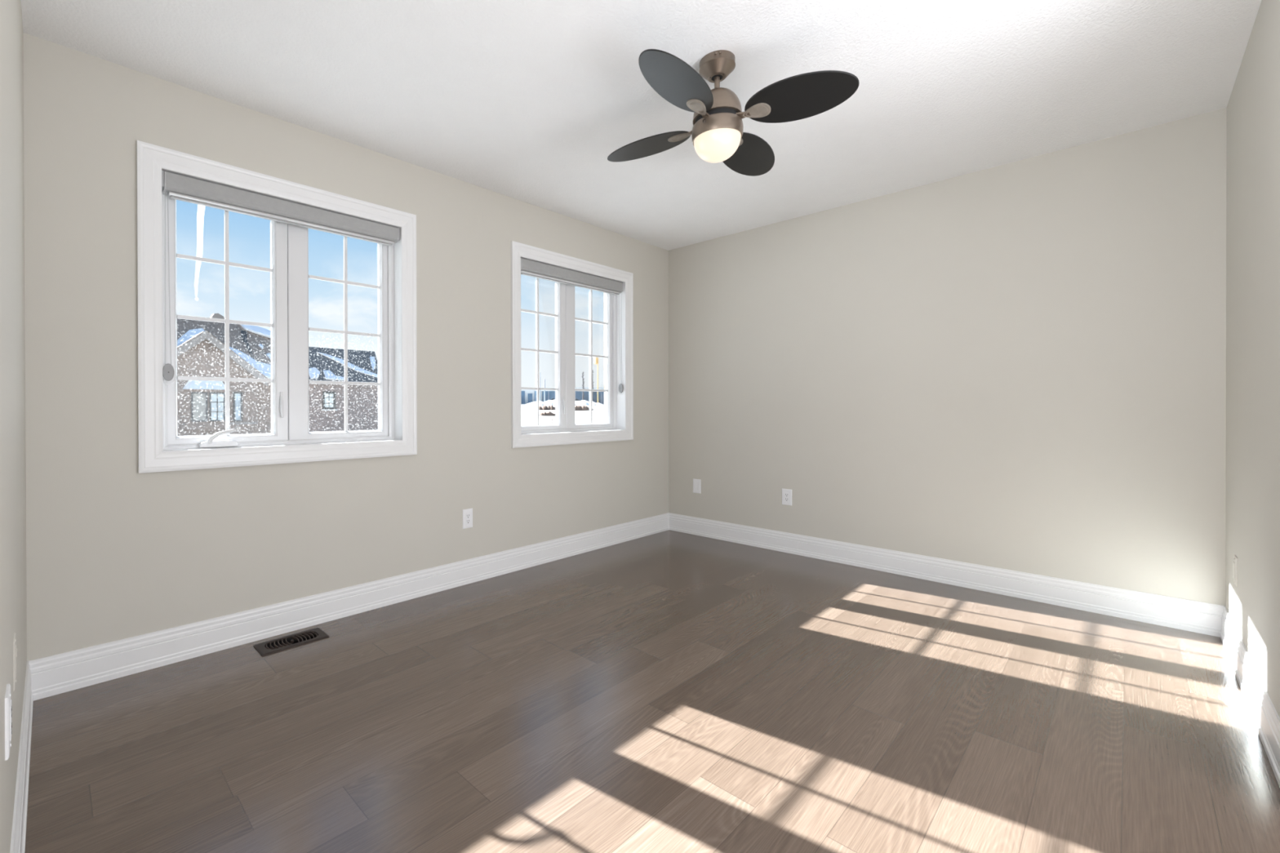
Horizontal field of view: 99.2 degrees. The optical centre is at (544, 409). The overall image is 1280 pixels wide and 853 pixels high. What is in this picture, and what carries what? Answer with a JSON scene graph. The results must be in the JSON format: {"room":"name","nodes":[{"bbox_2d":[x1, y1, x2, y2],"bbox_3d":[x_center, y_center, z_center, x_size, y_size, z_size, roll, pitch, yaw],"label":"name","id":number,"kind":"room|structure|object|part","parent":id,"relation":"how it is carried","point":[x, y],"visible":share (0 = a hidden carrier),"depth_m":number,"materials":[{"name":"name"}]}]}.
{"room":"empty bedroom","nodes":[
{"label":"empty bedroom","id":0,"kind":"room"},
{"bbox_2d":[0,0,26,852],"bbox_3d":[-0.275,-0.152,0.093,0.150,2.440,5.450,0,0,-43],"label":"wall","id":1,"kind":"structure","parent":0,"point":[13,603],"depth_m":1.24,"materials":[{"name":"paint"}]},
{"bbox_2d":[4,684,12,760],"bbox_3d":[-1.037,0.602,1.041,0.008,0.117,0.072,0,0,-43],"label":"wall outlet","id":2,"kind":"object","parent":1,"relation":"attached to","point":[8,713],"visible":1,"depth_m":1.02,"materials":[{"name":"white plastic"}]},
{"bbox_2d":[9,699,12,741],"bbox_3d":[-1.036,0.602,1.042,0.004,0.067,0.033,0,0,-43],"label":"receptacle","id":3,"kind":"object","parent":2,"relation":"attached to","point":[11,713],"depth_m":1.03,"materials":[{"name":"white plastic"}]},
{"bbox_2d":[13,632,17,690],"bbox_3d":[-1.261,0.598,1.280,0.008,0.117,0.072,0,0,-43],"label":"wall plate","id":4,"kind":"object","parent":1,"relation":"attached to","point":[15,650],"visible":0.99,"depth_m":1.26,"materials":[{"name":"plastic"}]},
{"bbox_2d":[9,661,33,852],"bbox_3d":[-0.861,0.995,0.858,0.016,0.144,3.033,0,0,-43],"label":"baseboard","id":5,"kind":"structure","parent":1,"relation":"attached to","point":[18,833],"depth_m":1.43,"materials":[{"name":"white paint"}]},
{"bbox_2d":[22,32,668,661],"bbox_3d":[-0.492,-0.163,3.429,4.052,2.440,0.250,0,0,-43],"label":"wall","id":6,"kind":"structure","parent":0,"point":[115,552],"depth_m":2.47,"materials":[{"name":"paint"}]},
{"bbox_2d":[136,140,417,473],"bbox_3d":[-1.238,-0.418,2.659,1.255,1.345,0.170,0,0,-43],"label":"window","id":7,"kind":"structure","parent":6,"relation":"in","point":[160,449],"depth_m":2.65,"materials":[{"name":"white paint"}]},
{"bbox_3d":[-1.459,0.120,2.429,0.116,0.067,0.026,0,0,-35],"label":"crank handle","id":8,"kind":"part","parent":7,"relation":"part of","materials":[{"name":"white plastic"}]},
{"bbox_2d":[176,209,272,435],"bbox_3d":[-1.484,-0.417,2.513,0.390,1.070,0.009,0,0,-43],"label":"grille","id":9,"kind":"object","parent":7,"relation":"attached to","point":[226,263],"depth_m":2.51,"materials":[{"name":"white plastic"}]},
{"bbox_3d":[-1.475,-0.417,2.523,0.496,1.140,0.044,0,0,-43],"label":"sash","id":10,"kind":"part","parent":7,"relation":"part of","materials":[{"name":"white plastic"}]},
{"bbox_3d":[-1.413,0.087,2.470,0.020,0.027,0.020,0,0,-43],"label":"crank knob","id":11,"kind":"part","parent":7,"relation":"part of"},
{"bbox_3d":[-1.274,-0.418,2.698,1.101,1.191,0.064,0,0,-43],"label":"frame","id":12,"kind":"part","parent":7,"relation":"part of","materials":[{"name":"white plastic"}]},
{"bbox_2d":[161,169,399,385],"bbox_3d":[-1.222,-0.555,2.637,1.092,0.900,0.060,0,0,-43],"label":"roller blind","id":13,"kind":"object","parent":7,"relation":"attached to","point":[179,187],"visible":0.9,"depth_m":2.51,"materials":[{"name":"grey fabric"}]},
{"bbox_3d":[-1.605,-0.560,2.286,0.018,0.743,0.023,0,0,26],"label":"bead chain","id":14,"kind":"part","parent":13,"relation":"part of","materials":[{"name":"white plastic"}]},
{"bbox_3d":[-1.220,-0.921,2.636,1.030,0.013,0.028,0,0,-43],"label":"rail","id":15,"kind":"part","parent":13,"relation":"part of","materials":[{"name":"white metal"}]},
{"bbox_3d":[-1.293,-0.014,2.643,0.014,0.110,0.026,0,0,-43],"label":"lock lever","id":16,"kind":"part","parent":7,"relation":"part of","materials":[{"name":"white plastic"}]},
{"bbox_3d":[-1.095,-0.419,2.873,0.530,1.140,0.044,0,0,-43],"label":"sash","id":17,"kind":"part","parent":7,"relation":"part of","materials":[{"name":"white plastic"}]},
{"bbox_2d":[308,235,379,431],"bbox_3d":[-1.070,-0.420,2.894,0.385,1.070,0.009,0,0,-43],"label":"grille","id":18,"kind":"object","parent":7,"relation":"attached to","point":[345,282],"depth_m":2.89,"materials":[{"name":"white plastic"}]},
{"bbox_2d":[28,512,669,701],"bbox_3d":[-0.399,0.985,3.334,4.052,0.144,0.016,0,0,-43],"label":"baseboard","id":19,"kind":"structure","parent":6,"relation":"attached to","point":[52,675],"depth_m":2.57,"materials":[{"name":"white paint"}]},
{"bbox_2d":[462,508,472,528],"bbox_3d":[-0.469,0.664,3.276,0.072,0.117,0.008,0,0,-43],"label":"wall outlet","id":20,"kind":"object","parent":6,"relation":"attached to","point":[467,513],"visible":1,"depth_m":3.27,"materials":[{"name":"white plastic"}]},
{"bbox_2d":[466,512,470,524],"bbox_3d":[-0.467,0.664,3.274,0.033,0.067,0.004,0,0,-43],"label":"receptacle","id":21,"kind":"object","parent":20,"relation":"attached to","point":[468,514],"depth_m":3.27,"materials":[{"name":"white plastic"}]},
{"bbox_2d":[511,240,633,448],"bbox_3d":[0.196,-0.426,3.980,1.255,1.345,0.170,0,0,-43],"label":"window","id":22,"kind":"structure","parent":6,"relation":"in","point":[619,424],"depth_m":4.00,"materials":[{"name":"white paint"}]},
{"bbox_2d":[520,277,557,425],"bbox_3d":[-0.050,-0.425,3.834,0.390,1.070,0.009,0,0,-43],"label":"grille","id":23,"kind":"object","parent":22,"relation":"attached to","point":[537,350],"depth_m":3.85,"materials":[{"name":"white plastic"}]},
{"bbox_3d":[-0.041,-0.425,3.844,0.496,1.140,0.044,0,0,-43],"label":"sash","id":24,"kind":"part","parent":22,"relation":"part of","materials":[{"name":"white plastic"}]},
{"bbox_3d":[0.160,-0.426,4.019,1.101,1.191,0.064,0,0,-43],"label":"frame","id":25,"kind":"part","parent":22,"relation":"part of","materials":[{"name":"white plastic"}]},
{"bbox_2d":[520,257,623,395],"bbox_3d":[0.215,-0.564,3.959,1.087,0.900,0.062,0,0,-43],"label":"roller blind","id":26,"kind":"object","parent":22,"relation":"attached to","point":[528,268],"visible":0.92,"depth_m":3.92,"materials":[{"name":"grey fabric"}]},
{"bbox_3d":[0.215,-0.929,3.957,1.030,0.013,0.028,0,0,-43],"label":"rail","id":27,"kind":"part","parent":26,"relation":"part of","materials":[{"name":"white metal"}]},
{"bbox_3d":[0.608,-0.573,4.321,0.002,0.743,0.032,0,0,-43],"label":"bead chain","id":28,"kind":"part","parent":26,"relation":"part of","materials":[{"name":"white plastic"}]},
{"bbox_3d":[0.339,-0.427,4.194,0.530,1.140,0.044,0,0,-43],"label":"sash","id":29,"kind":"part","parent":22,"relation":"part of","materials":[{"name":"white plastic"}]},
{"bbox_2d":[574,289,608,423],"bbox_3d":[0.364,-0.428,4.215,0.385,1.070,0.009,0,0,-43],"label":"grille","id":30,"kind":"object","parent":22,"relation":"attached to","point":[591,321],"depth_m":4.23,"materials":[{"name":"white plastic"}]},
{"bbox_2d":[21,0,1261,250],"bbox_3d":[1.267,-1.481,1.512,4.452,0.200,5.450,0,0,-43],"label":"ceiling","id":31,"kind":"structure","parent":0,"point":[529,101],"depth_m":2.22,"materials":[{"name":"white paint"}]},
{"bbox_2d":[607,48,859,176],"bbox_3d":[0.671,-1.184,2.133,0.756,0.394,0.729,0,0,-3],"label":"ceiling fan","id":32,"kind":"object","parent":31,"relation":"hanging from","point":[717,135],"visible":1,"depth_m":2.04,"materials":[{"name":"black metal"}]},
{"bbox_3d":[0.442,-1.130,2.318,0.206,0.032,0.378,0,0,-43],"label":"blade","id":33,"kind":"part","parent":32,"relation":"part of","materials":[{"name":"black wood"}]},
{"bbox_3d":[0.470,-1.162,1.916,0.382,0.075,0.196,0,0,-43],"label":"blade","id":34,"kind":"part","parent":32,"relation":"part of","materials":[{"name":"black wood"}]},
{"bbox_3d":[0.610,-1.129,2.060,0.056,0.015,0.031,0,0,-43],"label":"blade arm","id":35,"kind":"part","parent":32,"relation":"part of","materials":[{"name":"beige metal"}]},
{"bbox_3d":[0.683,-1.030,2.133,0.178,0.086,0.178,0,0,-43],"label":"glass globe","id":36,"kind":"part","parent":32,"relation":"part of","materials":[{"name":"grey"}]},
{"bbox_3d":[0.758,-1.133,2.063,0.031,0.021,0.057,0,0,-43],"label":"blade arm","id":37,"kind":"part","parent":32,"relation":"part of","materials":[{"name":"beige metal"}]},
{"bbox_3d":[0.887,-1.114,2.358,0.380,0.047,0.202,0,0,-43],"label":"blade","id":38,"kind":"part","parent":32,"relation":"part of","materials":[{"name":"black wood"}]},
{"bbox_3d":[0.910,-1.118,1.931,0.193,0.074,0.380,0,0,-43],"label":"blade","id":39,"kind":"part","parent":32,"relation":"part of","materials":[{"name":"black wood"}]},
{"bbox_2d":[25,529,1279,852],"bbox_3d":[1.317,1.184,1.473,4.452,0.250,5.320,0,0,-43],"label":"floor","id":40,"kind":"structure","parent":0,"point":[667,691],"depth_m":1.79,"materials":[{"name":"brown wood"}]},
{"bbox_2d":[253,627,328,656],"bbox_3d":[-1.157,1.141,2.464,0.291,0.172,0.137,0,0,-43],"label":"floor vent","id":41,"kind":"object","parent":40,"relation":"in","point":[291,641],"visible":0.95,"depth_m":2.46,"materials":[{"name":"brown metal"}]},
{"bbox_2d":[668,107,1226,605],"bbox_3d":[2.132,-0.171,3.681,0.150,2.440,3.433,0,0,-43],"label":"wall","id":42,"kind":"structure","parent":0,"point":[1019,366],"depth_m":3.12,"materials":[{"name":"paint"}]},
{"bbox_2d":[693,478,701,493],"bbox_3d":[1.272,0.641,4.503,0.008,0.117,0.072,0,0,-43],"label":"wall jack","id":43,"kind":"object","parent":42,"relation":"attached to","point":[696,482],"visible":1,"depth_m":4.50,"materials":[{"name":"white plastic"}]},
{"bbox_2d":[782,488,791,506],"bbox_3d":[1.778,0.643,3.954,0.008,0.117,0.072,0,0,-43],"label":"wall outlet","id":44,"kind":"object","parent":42,"relation":"attached to","point":[786,493],"visible":1,"depth_m":3.95,"materials":[{"name":"white plastic"}]},
{"bbox_2d":[784,492,789,502],"bbox_3d":[1.777,0.643,3.953,0.004,0.067,0.033,0,0,-43],"label":"receptacle","id":45,"kind":"object","parent":44,"relation":"attached to","point":[786,494],"depth_m":3.95,"materials":[{"name":"white plastic"}]},
{"bbox_2d":[668,512,1225,637],"bbox_3d":[2.107,0.978,3.592,0.016,0.144,3.033,0,0,-43],"label":"baseboard","id":46,"kind":"structure","parent":42,"relation":"attached to","point":[1199,617],"depth_m":3.10,"materials":[{"name":"white paint"}]},
{"bbox_2d":[1225,0,1279,717],"bbox_3d":[1.688,-0.160,1.062,4.052,2.440,0.120,0,0,-43],"label":"wall","id":47,"kind":"structure","parent":0,"point":[1253,107],"depth_m":1.91,"materials":[{"name":"paint"}]},
{"bbox_2d":[1232,555,1237,586],"bbox_3d":[2.863,0.668,2.233,0.072,0.117,0.008,0,0,-43],"label":"wall plate","id":48,"kind":"object","parent":47,"relation":"attached to","point":[1235,558],"visible":1,"depth_m":2.21,"materials":[{"name":"plastic"}]},
{"bbox_2d":[1220,606,1279,787],"bbox_3d":[2.576,0.982,1.974,1.520,0.144,0.016,0,0,-43],"label":"baseboard","id":49,"kind":"structure","parent":47,"relation":"attached to","point":[1265,717],"depth_m":1.84,"materials":[{"name":"white paint"}]},
{"label":"outside","id":50,"kind":"structure","parent":0,"visible":0},
{"bbox_2d":[520,404,604,425],"bbox_3d":[-20.886,1.153,161.402,300.000,5.204,259.740,0,0,-43],"label":"ground","id":51,"kind":"structure","parent":50,"point":[529,416],"depth_m":91.08,"materials":[{"name":"white snow"}]},
{"bbox_2d":[177,313,310,435],"bbox_3d":[-19.934,-0.423,25.899,14.600,9.300,8.750,0,0,-43],"label":"house","id":52,"kind":"structure","parent":51,"relation":"on","point":[201,344],"depth_m":25.46,"materials":[{"name":"beige brick"}]},
{"bbox_3d":[-15.494,-0.118,24.136,0.620,1.320,0.060,0,0,-43],"label":"bay pane frame","id":53,"kind":"part","parent":52,"relation":"part of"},
{"bbox_3d":[-15.502,-0.118,24.146,0.560,1.260,0.025,0,0,-43],"label":"pane","id":54,"kind":"part","parent":52,"relation":"part of","materials":[{"name":"grey glass"}]},
{"bbox_3d":[-14.979,-0.121,24.611,0.620,1.320,0.060,0,0,-43],"label":"bay pane frame","id":55,"kind":"part","parent":52,"relation":"part of","materials":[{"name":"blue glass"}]},
{"bbox_2d":[210,313,224,319],"bbox_3d":[-17.410,-4.909,28.593,0.700,0.360,0.500,0,0,-43],"label":"roof vent","id":56,"kind":"object","parent":52,"relation":"attached to","point":[215,315],"depth_m":28.39,"materials":[{"name":"grey metal"}]},
{"bbox_3d":[-14.988,-0.121,24.620,0.560,1.260,0.025,0,0,-43],"label":"pane","id":57,"kind":"part","parent":52,"relation":"part of","materials":[{"name":"glass"}]},
{"bbox_3d":[-14.601,-0.125,25.588,0.310,1.330,0.025,0,0,-43],"label":"pane","id":58,"kind":"part","parent":52,"relation":"part of","materials":[{"name":"glass"}]},
{"bbox_2d":[308,346,377,431],"bbox_3d":[-19.306,-0.586,46.212,9.850,9.480,9.120,0,0,-43],"label":"house","id":59,"kind":"structure","parent":51,"relation":"on","point":[326,402],"depth_m":44.06,"materials":[{"name":"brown brick"}]},
{"bbox_3d":[-17.032,0.031,42.530,1.240,0.100,0.120,0,0,-43],"label":"window sill","id":60,"kind":"part","parent":59,"relation":"part of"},
{"bbox_3d":[-17.070,-0.729,42.551,0.840,1.240,0.025,0,0,-43],"label":"pane","id":61,"kind":"part","parent":59,"relation":"part of","materials":[{"name":"glass"}]},
{"bbox_2d":[539,372,540,400],"bbox_3d":[-1.221,-5.261,137.976,0.320,8.503,0.320,0,0,-43],"label":"light pole","id":62,"kind":"object","parent":51,"relation":"on","point":[540,372],"visible":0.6,"depth_m":137.86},
{"bbox_2d":[532,404,555,410],"bbox_3d":[0.378,-0.184,108.018,7.275,1.507,7.198,0,0,-43],"label":"dirt mound","id":63,"kind":"object","parent":51,"relation":"on","point":[545,407],"visible":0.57,"depth_m":106.74,"materials":[{"name":"brown soil"}]},
{"bbox_2d":[539,411,555,416],"bbox_3d":[0.492,0.892,93.993,3.496,1.313,2.816,0,0,0],"label":"dirt mound","id":64,"kind":"object","parent":51,"relation":"on","point":[548,413],"visible":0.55,"depth_m":93.19,"materials":[{"name":"brown soil"}]},
{"bbox_2d":[520,386,604,404],"bbox_3d":[-1.022,-2.987,152.124,40.915,6.050,41.322,0,0,-43],"label":"office building","id":65,"kind":"structure","parent":51,"relation":"on","point":[527,396],"depth_m":145.11,"materials":[{"name":"blue glass"}]},
{"bbox_3d":[9.883,-2.840,145.098,21.200,4.350,0.500,0,0,2],"label":"glass","id":66,"kind":"part","parent":65,"relation":"part of","materials":[{"name":"glass"}]},
{"bbox_2d":[524,400,604,406],"bbox_3d":[4.535,-1.315,123.793,17.265,1.938,17.189,0,0,-43],"label":"snow bank","id":67,"kind":"object","parent":51,"relation":"on","point":[549,402],"visible":0.41,"depth_m":122.08,"materials":[{"name":"white snow"}]},
{"bbox_2d":[582,372,584,399],"bbox_3d":[9.474,-5.206,132.717,0.955,8.379,1.142,0,0,-43],"label":"bare tree","id":68,"kind":"object","parent":51,"relation":"on","point":[583,394],"visible":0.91,"depth_m":132.58,"materials":[{"name":"plant"}]},
{"bbox_2d":[575,404,593,410],"bbox_3d":[6.744,-0.144,105.766,5.654,1.612,4.036,0,0,4],"label":"dirt mound","id":69,"kind":"object","parent":51,"relation":"on","point":[578,407],"visible":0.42,"depth_m":104.57,"materials":[{"name":"brown soil"}]},
{"bbox_2d":[594,356,598,408],"bbox_3d":[10.475,-5.428,109.480,0.700,11.028,0.650,0,0,-43],"label":"traffic signal","id":70,"kind":"object","parent":51,"relation":"on","point":[596,359],"visible":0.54,"depth_m":109.38,"materials":[{"name":"yellow paint"}]},
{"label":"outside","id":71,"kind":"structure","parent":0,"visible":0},
{"bbox_3d":[-0.705,-1.623,3.651,5.252,0.120,0.370,0,0,-43],"label":"roof eave","id":72,"kind":"object","parent":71,"visible":0},
{"bbox_2d":[194,204,205,300],"bbox_3d":[-1.759,-1.058,2.770,0.079,1.001,0.044,0,0,-43],"label":"icicles","id":73,"kind":"object","parent":72,"relation":"hanging from","point":[201,209],"visible":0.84,"depth_m":2.75,"materials":[{"name":"white ice"}]}
]}

